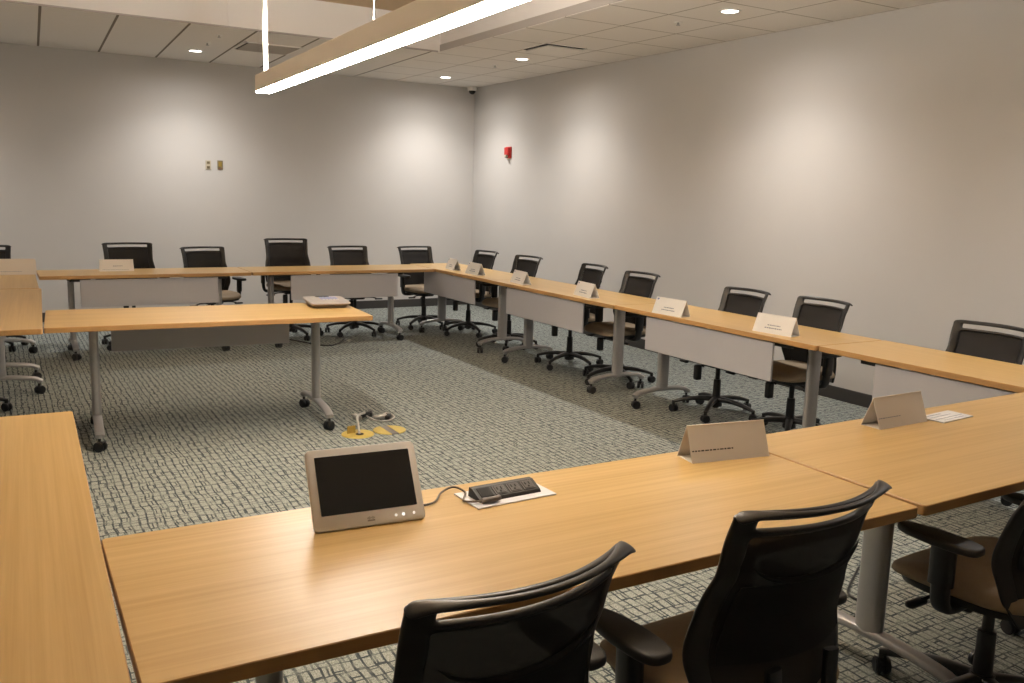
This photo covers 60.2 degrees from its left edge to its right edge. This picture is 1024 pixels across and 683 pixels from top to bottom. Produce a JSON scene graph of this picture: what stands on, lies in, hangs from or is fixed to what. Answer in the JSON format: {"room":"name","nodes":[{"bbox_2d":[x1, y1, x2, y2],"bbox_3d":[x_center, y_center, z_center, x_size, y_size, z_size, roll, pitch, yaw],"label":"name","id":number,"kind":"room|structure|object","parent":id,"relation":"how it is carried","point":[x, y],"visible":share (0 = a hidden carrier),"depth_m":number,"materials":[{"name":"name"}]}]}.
{"room":"conference room","nodes":[
{"label":"conference room","id":0,"kind":"room"},
{"bbox_2d":[0,42,474,312],"bbox_3d":[-4.222,-1.924,9.940,8.490,3.335,0.100,-4,11,-30],"label":"wall","id":1,"kind":"structure","parent":0,"point":[97,148],"depth_m":10.30,"materials":[{"name":"white paint"}]},
{"bbox_2d":[205,160,210,169],"bbox_3d":[-3.527,-2.051,10.261,0.062,0.105,0.014,-4,11,-30],"label":"wall plate","id":2,"kind":"object","parent":1,"relation":"attached to","point":[207,162],"visible":1,"depth_m":10.26,"materials":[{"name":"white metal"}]},
{"bbox_2d":[217,160,222,169],"bbox_3d":[-3.411,-2.063,10.327,0.062,0.105,0.014,-4,11,-30],"label":"wall plate","id":3,"kind":"object","parent":1,"relation":"attached to","point":[219,163],"visible":1,"depth_m":10.32,"materials":[{"name":"brown metal"}]},
{"bbox_2d":[42,298,466,321],"bbox_3d":[-4.245,-0.322,10.155,8.478,0.104,0.012,-4,11,-30],"label":"baseboard","id":4,"kind":"structure","parent":1,"relation":"attached to","point":[428,301],"depth_m":11.75,"materials":[{"name":"grey plastic"}]},
{"bbox_2d":[318,0,414,10],"bbox_3d":[-0.630,-2.419,3.713,5.055,0.100,8.943,-4,11,-30],"label":"ceiling","id":5,"kind":"structure","parent":0,"point":[392,5],"depth_m":8.19,"materials":[{"name":"brown paint"}]},
{"bbox_2d":[255,0,528,93],"bbox_3d":[-0.649,-1.846,3.925,0.098,1.101,4.100,-3,11,-28],"label":"pendant light","id":6,"kind":"object","parent":5,"relation":"hanging from","point":[417,20],"visible":1,"depth_m":3.79,"materials":[{"name":"paint"}]},
{"bbox_2d":[0,0,945,87],"bbox_3d":[-0.776,-2.299,3.955,8.490,0.424,13.423,-4,11,-30],"label":"ceiling","id":7,"kind":"structure","parent":0,"point":[622,30],"depth_m":8.10,"materials":[{"name":"tile"}]},
{"bbox_2d":[187,49,203,51],"bbox_3d":[-3.305,-3.034,9.222,0.164,0.008,0.164,-4,11,-30],"label":"recessed light","id":8,"kind":"object","parent":7,"relation":"in","point":[190,50],"visible":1,"depth_m":9.20,"materials":[{"name":"white glass"}]},
{"bbox_2d":[0,0,437,51],"bbox_3d":[-2.892,-2.742,7.546,4.985,0.014,0.014,-4,11,-30],"label":"trim","id":9,"kind":"structure","parent":7,"relation":"attached to","point":[10,1],"depth_m":7.54,"materials":[{"name":"grey paint"}]},
{"bbox_2d":[12,0,440,51],"bbox_3d":[-2.882,-2.909,7.539,5.015,0.324,0.020,-4,11,-30],"label":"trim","id":10,"kind":"structure","parent":7,"relation":"attached to","point":[303,17],"depth_m":7.89,"materials":[{"name":"white paint"}]},
{"bbox_2d":[231,41,302,54],"bbox_3d":[-2.473,-2.956,8.911,0.570,0.014,0.570,-4,11,-30],"label":"ceiling vent","id":11,"kind":"object","parent":7,"relation":"in","point":[246,45],"visible":0.88,"depth_m":8.86,"materials":[{"name":"grey metal"}]},
{"bbox_2d":[467,86,476,93],"bbox_3d":[-0.525,-3.315,11.670,0.131,0.100,0.131,-4,11,-30],"label":"dome camera","id":12,"kind":"object","parent":7,"relation":"attached to","point":[472,89],"visible":1,"depth_m":11.62,"materials":[{"name":"white plastic"}]},
{"bbox_2d":[514,58,529,60],"bbox_3d":[0.103,-2.920,9.136,0.164,0.008,0.164,-4,11,-30],"label":"recessed light","id":13,"kind":"object","parent":7,"relation":"in","point":[521,59],"visible":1,"depth_m":9.14,"materials":[{"name":"white glass"}]},
{"bbox_2d":[440,0,620,50],"bbox_3d":[1.538,-2.361,5.009,0.020,0.316,8.903,-4,11,-30],"label":"trim","id":14,"kind":"structure","parent":7,"relation":"attached to","point":[531,8],"depth_m":7.67,"materials":[{"name":"white paint"}]},
{"bbox_2d":[521,43,586,55],"bbox_3d":[0.399,-2.788,8.431,0.454,0.024,0.454,-4,11,-30],"label":"ceiling vent","id":15,"kind":"object","parent":7,"relation":"in","point":[545,48],"visible":1,"depth_m":8.37,"materials":[{"name":"beige metal"}]},
{"bbox_2d":[719,8,740,13],"bbox_3d":[1.611,-2.441,6.529,0.164,0.008,0.164,-4,11,-30],"label":"recessed light","id":16,"kind":"object","parent":7,"relation":"in","point":[730,10],"visible":1,"depth_m":6.53,"materials":[{"name":"white glass"}]},
{"bbox_2d":[0,304,1023,682],"bbox_3d":[-0.868,0.829,4.478,8.690,0.100,13.623,-4,11,-30],"label":"floor","id":17,"kind":"structure","parent":0,"point":[199,435],"depth_m":5.87,"materials":[{"name":"carpet"}]},
{"bbox_2d":[0,397,12,411],"bbox_3d":[-3.582,0.033,5.655,0.628,0.916,0.650,-5,11,-34],"label":"office chair","id":18,"kind":"object","parent":17,"relation":"on","point":[6,406],"visible":1,"depth_m":5.89,"materials":[{"name":"black plastic"}]},
{"bbox_2d":[0,245,28,351],"bbox_3d":[-4.768,-0.397,8.012,0.657,0.927,0.615,-4,11,-30],"label":"office chair","id":19,"kind":"object","parent":17,"relation":"on","point":[4,254],"visible":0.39,"depth_m":8.18,"materials":[{"name":"black plastic"}]},
{"bbox_2d":[0,275,41,377],"bbox_3d":[-4.209,-0.152,7.220,0.600,0.737,1.695,-4,11,-29],"label":"table","id":20,"kind":"object","parent":17,"relation":"on","point":[6,281],"visible":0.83,"depth_m":6.90,"materials":[{"name":"brown wood"}]},
{"bbox_2d":[0,259,36,274],"bbox_3d":[-4.266,-0.629,7.431,0.460,0.132,0.100,-4,11,-31],"label":"name tent","id":21,"kind":"object","parent":20,"relation":"on","point":[7,266],"visible":1,"depth_m":7.46,"materials":[{"name":"grey paper"}]},
{"bbox_2d":[0,288,45,393],"bbox_3d":[-3.294,0.147,5.591,0.600,0.737,2.056,-3,11,-28],"label":"table","id":22,"kind":"object","parent":17,"relation":"on","point":[20,309],"visible":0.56,"depth_m":5.61,"materials":[{"name":"brown wood"}]},
{"bbox_2d":[0,411,130,682],"bbox_3d":[-1.342,0.778,2.161,0.600,0.737,1.963,-4,11,-28],"label":"table","id":23,"kind":"object","parent":17,"relation":"on","point":[59,621],"visible":1,"depth_m":1.84,"materials":[{"name":"brown wood"}]},
{"bbox_2d":[96,242,169,350],"bbox_3d":[-3.566,-0.436,8.336,0.657,0.960,0.635,-4,11,-32],"label":"office chair","id":24,"kind":"object","parent":17,"relation":"on","point":[142,257],"visible":0.37,"depth_m":8.49,"materials":[{"name":"black fabric"}]},
{"bbox_2d":[36,267,250,360],"bbox_3d":[-3.347,-0.277,8.119,1.752,0.737,0.600,-4,11,-30],"label":"table","id":25,"kind":"object","parent":17,"relation":"on","point":[204,285],"visible":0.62,"depth_m":7.83,"materials":[{"name":"brown wood"}]},
{"bbox_2d":[99,259,133,271],"bbox_3d":[-3.594,-0.694,8.023,0.285,0.104,0.090,-4,11,-30],"label":"name tent","id":26,"kind":"object","parent":25,"relation":"on","point":[104,264],"visible":1,"depth_m":8.00,"materials":[{"name":"grey paper"}]},
{"bbox_2d":[44,303,372,452],"bbox_3d":[-1.896,0.185,5.612,1.862,0.737,0.755,-3,11,-27],"label":"table","id":27,"kind":"object","parent":17,"relation":"on","point":[144,328],"visible":0.98,"depth_m":5.62,"materials":[{"name":"brown wood"}]},
{"bbox_2d":[303,296,349,307],"bbox_3d":[-1.276,-0.274,6.072,0.272,0.052,0.337,-3,10,-24],"label":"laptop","id":28,"kind":"object","parent":27,"relation":"on","point":[313,301],"visible":1,"depth_m":5.97,"materials":[{"name":"white plastic"}]},
{"bbox_2d":[179,246,245,305],"bbox_3d":[-2.999,-0.472,8.800,0.657,0.918,0.615,-6,12,-40],"label":"office chair","id":29,"kind":"object","parent":17,"relation":"on","point":[191,259],"visible":0.48,"depth_m":8.89,"materials":[{"name":"black fabric"}]},
{"bbox_2d":[261,238,323,340],"bbox_3d":[-2.268,-0.544,9.086,0.657,1.003,0.633,-3,11,-26],"label":"office chair","id":30,"kind":"object","parent":17,"relation":"on","point":[277,253],"visible":0.49,"depth_m":9.19,"materials":[{"name":"black fabric"}]},
{"bbox_2d":[289,335,344,345],"bbox_3d":[-1.978,-0.016,8.999,0.711,0.011,0.715,-4,11,-30],"label":"extension cord","id":31,"kind":"object","parent":17,"relation":"on","point":[343,335],"visible":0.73,"depth_m":8.85,"materials":[{"name":"black plastic"}]},
{"bbox_2d":[237,264,433,347],"bbox_3d":[-1.774,-0.383,9.031,1.876,0.737,0.600,-4,11,-30],"label":"table","id":32,"kind":"object","parent":17,"relation":"on","point":[344,282],"visible":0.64,"depth_m":8.78,"materials":[{"name":"brown wood"}]},
{"bbox_2d":[325,245,381,337],"bbox_3d":[-1.674,-0.546,9.442,0.657,0.921,0.635,-4,11,-31],"label":"office chair","id":33,"kind":"object","parent":17,"relation":"on","point":[337,257],"visible":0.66,"depth_m":9.52,"materials":[{"name":"black plastic"}]},
{"bbox_2d":[341,425,373,438],"bbox_3d":[-0.976,0.562,5.592,0.207,0.053,0.207,-4,11,-30],"label":"floor outlet cover","id":34,"kind":"object","parent":17,"relation":"on","point":[352,432],"visible":0.98,"depth_m":5.58,"materials":[{"name":"gold metal"}]},
{"bbox_2d":[351,409,394,433],"bbox_3d":[-0.992,0.504,5.844,0.281,0.083,0.486,6,10,23],"label":"cable","id":35,"kind":"object","parent":17,"relation":"on","point":[368,414],"visible":1,"depth_m":5.95,"materials":[{"name":"black plastic"}]},
{"bbox_2d":[373,425,405,434],"bbox_3d":[-0.789,0.574,5.698,0.210,0.006,0.216,-4,11,-30],"label":"floor outlet cover","id":36,"kind":"object","parent":17,"relation":"on","point":[389,429],"visible":1,"depth_m":5.70,"materials":[{"name":"gold metal"}]},
{"bbox_2d":[396,246,449,329],"bbox_3d":[-0.990,-0.618,10.052,0.654,0.901,0.629,-6,12,-37],"label":"office chair","id":37,"kind":"object","parent":17,"relation":"on","point":[411,283],"visible":0.69,"depth_m":10.11,"materials":[{"name":"black plastic"}]},
{"bbox_2d":[442,250,498,337],"bbox_3d":[-0.483,-0.535,9.648,0.629,0.901,0.654,-5,11,-33],"label":"office chair","id":38,"kind":"object","parent":17,"relation":"on","point":[487,261],"visible":0.66,"depth_m":9.68,"materials":[{"name":"black plastic"}]},
{"bbox_2d":[412,263,541,352],"bbox_3d":[-0.427,-0.367,9.174,0.571,0.737,1.861,-4,11,-30],"label":"table","id":39,"kind":"object","parent":17,"relation":"on","point":[438,282],"visible":0.75,"depth_m":8.85,"materials":[{"name":"brown wood"}]},
{"bbox_2d":[445,258,460,270],"bbox_3d":[-0.611,-0.806,9.190,0.090,0.112,0.285,-2,10,-21],"label":"name tent","id":40,"kind":"object","parent":39,"relation":"on","point":[452,264],"visible":1,"depth_m":9.16,"materials":[{"name":"grey paper"}]},
{"bbox_2d":[465,262,485,275],"bbox_3d":[-0.363,-0.720,8.719,0.090,0.112,0.285,-3,11,-28],"label":"name tent","id":41,"kind":"object","parent":39,"relation":"on","point":[473,268],"visible":1,"depth_m":8.69,"materials":[{"name":"grey paper"}]},
{"bbox_2d":[101,451,917,682],"bbox_3d":[0.070,0.806,2.235,1.932,0.737,0.682,-4,11,-29],"label":"table","id":42,"kind":"object","parent":17,"relation":"on","point":[260,597],"visible":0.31,"depth_m":1.95,"materials":[{"name":"brown wood"}]},
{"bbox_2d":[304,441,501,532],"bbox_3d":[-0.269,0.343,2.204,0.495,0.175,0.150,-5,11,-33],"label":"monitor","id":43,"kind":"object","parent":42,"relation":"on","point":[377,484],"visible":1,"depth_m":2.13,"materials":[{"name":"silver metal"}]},
{"bbox_2d":[454,477,555,508],"bbox_3d":[-0.017,0.395,2.358,0.245,0.029,0.128,-4,11,-32],"label":"outlet box","id":44,"kind":"object","parent":42,"relation":"on","point":[526,488],"visible":0.99,"depth_m":2.34,"materials":[{"name":"black plastic"}]},
{"bbox_2d":[476,487,493,497],"bbox_3d":[-0.070,0.395,2.312,0.038,0.016,0.031,-4,11,-32],"label":"socket","id":45,"kind":"object","parent":44,"relation":"attached to","point":[481,492],"depth_m":2.31,"materials":[{"name":"black plastic"}]},
{"bbox_2d":[491,484,507,494],"bbox_3d":[-0.033,0.392,2.336,0.038,0.016,0.031,-4,11,-32],"label":"socket","id":46,"kind":"object","parent":44,"relation":"attached to","point":[496,489],"depth_m":2.33,"materials":[{"name":"plastic"}]},
{"bbox_2d":[468,477,540,502],"bbox_3d":[-0.018,0.394,2.354,0.190,0.025,0.064,-4,11,-32],"label":"outlet","id":47,"kind":"object","parent":44,"relation":"attached to","point":[518,488],"depth_m":2.34,"materials":[{"name":"black plastic"}]},
{"bbox_2d":[505,482,521,491],"bbox_3d":[0.004,0.389,2.359,0.038,0.016,0.031,-4,11,-32],"label":"socket","id":48,"kind":"object","parent":44,"relation":"attached to","point":[509,486],"depth_m":2.36,"materials":[{"name":"black plastic"}]},
{"bbox_2d":[519,480,535,489],"bbox_3d":[0.041,0.386,2.383,0.038,0.016,0.031,-4,11,-32],"label":"socket","id":49,"kind":"object","parent":44,"relation":"attached to","point":[523,484],"depth_m":2.38,"materials":[{"name":"black plastic"}]},
{"bbox_2d":[677,419,768,463],"bbox_3d":[0.667,0.306,2.769,0.285,0.108,0.086,-2,10,-22],"label":"name tent","id":50,"kind":"object","parent":42,"relation":"on","point":[701,443],"visible":1,"depth_m":2.75,"materials":[{"name":"white paper"}]},
{"bbox_2d":[476,255,542,349],"bbox_3d":[-0.020,-0.403,8.906,0.634,0.911,0.647,-5,11,-34],"label":"office chair","id":51,"kind":"object","parent":17,"relation":"on","point":[529,266],"visible":0.52,"depth_m":8.94,"materials":[{"name":"black plastic"}]},
{"bbox_2d":[392,541,635,682],"bbox_3d":[-0.125,0.792,1.664,0.657,0.935,0.635,-5,12,-37],"label":"office chair","id":52,"kind":"object","parent":17,"relation":"on","point":[551,640],"visible":1,"depth_m":1.38,"materials":[{"name":"black fabric"}]},
{"bbox_2d":[534,263,607,371],"bbox_3d":[0.549,-0.235,7.984,0.627,0.916,0.652,-2,10,-23],"label":"office chair","id":53,"kind":"object","parent":17,"relation":"on","point":[589,275],"visible":0.59,"depth_m":8.01,"materials":[{"name":"black plastic"}]},
{"bbox_2d":[491,279,655,393],"bbox_3d":[0.515,-0.071,7.566,0.577,0.737,1.901,-4,11,-30],"label":"table","id":54,"kind":"object","parent":17,"relation":"on","point":[529,305],"visible":0.96,"depth_m":7.27,"materials":[{"name":"brown wood"}]},
{"bbox_2d":[510,270,530,284],"bbox_3d":[0.079,-0.580,7.959,0.090,0.112,0.285,-2,10,-23],"label":"name tent","id":55,"kind":"object","parent":54,"relation":"on","point":[518,277],"visible":1,"depth_m":7.92,"materials":[{"name":"grey paper"}]},
{"bbox_2d":[573,281,598,298],"bbox_3d":[0.597,-0.417,7.072,0.090,0.112,0.285,-2,10,-23],"label":"name tent","id":56,"kind":"object","parent":54,"relation":"on","point":[583,289],"visible":1,"depth_m":7.04,"materials":[{"name":"grey paper"}]},
{"bbox_2d":[582,270,660,388],"bbox_3d":[0.871,-0.116,7.354,0.629,0.908,0.648,-4,11,-29],"label":"office chair","id":57,"kind":"object","parent":17,"relation":"on","point":[635,326],"visible":0.72,"depth_m":7.40,"materials":[{"name":"black plastic"}]},
{"bbox_2d":[669,286,770,422],"bbox_3d":[1.514,0.078,6.346,0.620,0.902,0.662,-3,11,-28],"label":"office chair","id":58,"kind":"object","parent":17,"relation":"on","point":[737,303],"visible":0.54,"depth_m":6.38,"materials":[{"name":"black plastic"}]},
{"bbox_2d":[595,480,891,682],"bbox_3d":[0.496,0.744,2.041,0.652,0.941,0.627,-4,11,-32],"label":"office chair","id":59,"kind":"object","parent":17,"relation":"on","point":[767,613],"visible":0.99,"depth_m":1.81,"materials":[{"name":"black plastic"}]},
{"bbox_2d":[616,304,881,427],"bbox_3d":[1.475,0.225,5.963,0.571,0.737,1.870,-4,11,-30],"label":"table","id":60,"kind":"object","parent":17,"relation":"on","point":[751,357],"visible":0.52,"depth_m":5.67,"materials":[{"name":"brown wood"}]},
{"bbox_2d":[652,296,689,317],"bbox_3d":[1.102,-0.242,6.113,0.090,0.112,0.285,-5,12,-35],"label":"name tent","id":61,"kind":"object","parent":60,"relation":"on","point":[666,306],"visible":1,"depth_m":6.08,"materials":[{"name":"grey paper"}]},
{"bbox_2d":[752,312,799,336],"bbox_3d":[1.613,-0.106,5.388,0.090,0.112,0.285,-5,12,-35],"label":"name tent","id":62,"kind":"object","parent":60,"relation":"on","point":[764,322],"visible":1,"depth_m":5.36,"materials":[{"name":"grey paper"}]},
{"bbox_2d":[747,296,852,430],"bbox_3d":[1.860,0.177,5.782,0.620,0.904,0.646,-3,11,-27],"label":"office chair","id":63,"kind":"object","parent":17,"relation":"on","point":[791,371],"visible":0.65,"depth_m":5.80,"materials":[{"name":"black plastic"}]},
{"bbox_2d":[847,566,859,616],"bbox_3d":[1.371,0.994,3.503,0.106,0.025,0.546,7,11,31],"label":"extension cord","id":64,"kind":"object","parent":17,"relation":"on","point":[858,567],"visible":0.44,"depth_m":3.57,"materials":[{"name":"black plastic"}]},
{"bbox_2d":[766,392,1023,682],"bbox_3d":[1.700,0.692,3.203,1.842,0.737,0.715,-4,11,-31],"label":"table","id":65,"kind":"object","parent":17,"relation":"on","point":[934,467],"visible":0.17,"depth_m":2.87,"materials":[{"name":"brown wood"}]},
{"bbox_2d":[861,391,926,429],"bbox_3d":[1.414,0.247,3.252,0.279,0.108,0.080,-4,11,-31],"label":"name tent","id":66,"kind":"object","parent":65,"relation":"on","point":[884,412],"visible":1,"depth_m":3.23,"materials":[{"name":"grey paper"}]},
{"bbox_2d":[926,410,972,422],"bbox_3d":[1.658,0.287,3.375,0.210,0.004,0.100,-5,12,-35],"label":"paper card","id":67,"kind":"object","parent":65,"relation":"on","point":[947,416],"visible":0.98,"depth_m":3.37,"materials":[{"name":"grey paper"}]},
{"bbox_2d":[819,340,1023,407],"bbox_3d":[2.431,0.519,4.366,0.568,0.737,1.885,-4,11,-30],"label":"table","id":68,"kind":"object","parent":17,"relation":"on","point":[887,357],"visible":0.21,"depth_m":4.49,"materials":[{"name":"brown wood"}]},
{"bbox_2d":[872,492,1023,682],"bbox_3d":[1.433,0.682,2.650,0.654,0.916,0.629,-4,11,-32],"label":"office chair","id":69,"kind":"object","parent":17,"relation":"on","point":[984,575],"visible":0.98,"depth_m":2.50,"materials":[{"name":"black plastic"}]},
{"bbox_2d":[914,320,1023,505],"bbox_3d":[2.433,0.364,4.786,0.634,0.898,0.656,-4,11,-30],"label":"office chair","id":70,"kind":"object","parent":17,"relation":"on","point":[992,345],"visible":0.27,"depth_m":4.88,"materials":[{"name":"black plastic"}]},
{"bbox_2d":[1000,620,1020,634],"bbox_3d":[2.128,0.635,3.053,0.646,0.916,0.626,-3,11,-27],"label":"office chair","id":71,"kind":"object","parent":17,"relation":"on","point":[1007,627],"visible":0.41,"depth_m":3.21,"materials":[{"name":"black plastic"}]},
{"bbox_2d":[471,0,1023,394],"bbox_3d":[2.891,-1.115,6.346,0.100,3.335,13.623,-4,11,-30],"label":"wall","id":72,"kind":"structure","parent":0,"point":[874,163],"depth_m":7.20,"materials":[{"name":"white paint"}]},
{"bbox_2d":[504,147,511,157],"bbox_3d":[-0.058,-2.381,11.122,0.061,0.142,0.118,-4,11,-30],"label":"fire alarm","id":73,"kind":"object","parent":72,"relation":"attached to","point":[507,150],"visible":1,"depth_m":11.09,"materials":[{"name":"red plastic"}]},
{"bbox_2d":[475,302,871,407],"bbox_3d":[2.796,0.481,6.584,0.012,0.104,13.423,-4,11,-30],"label":"baseboard","id":74,"kind":"structure","parent":72,"relation":"attached to","point":[833,392],"depth_m":6.99,"materials":[{"name":"grey plastic"}]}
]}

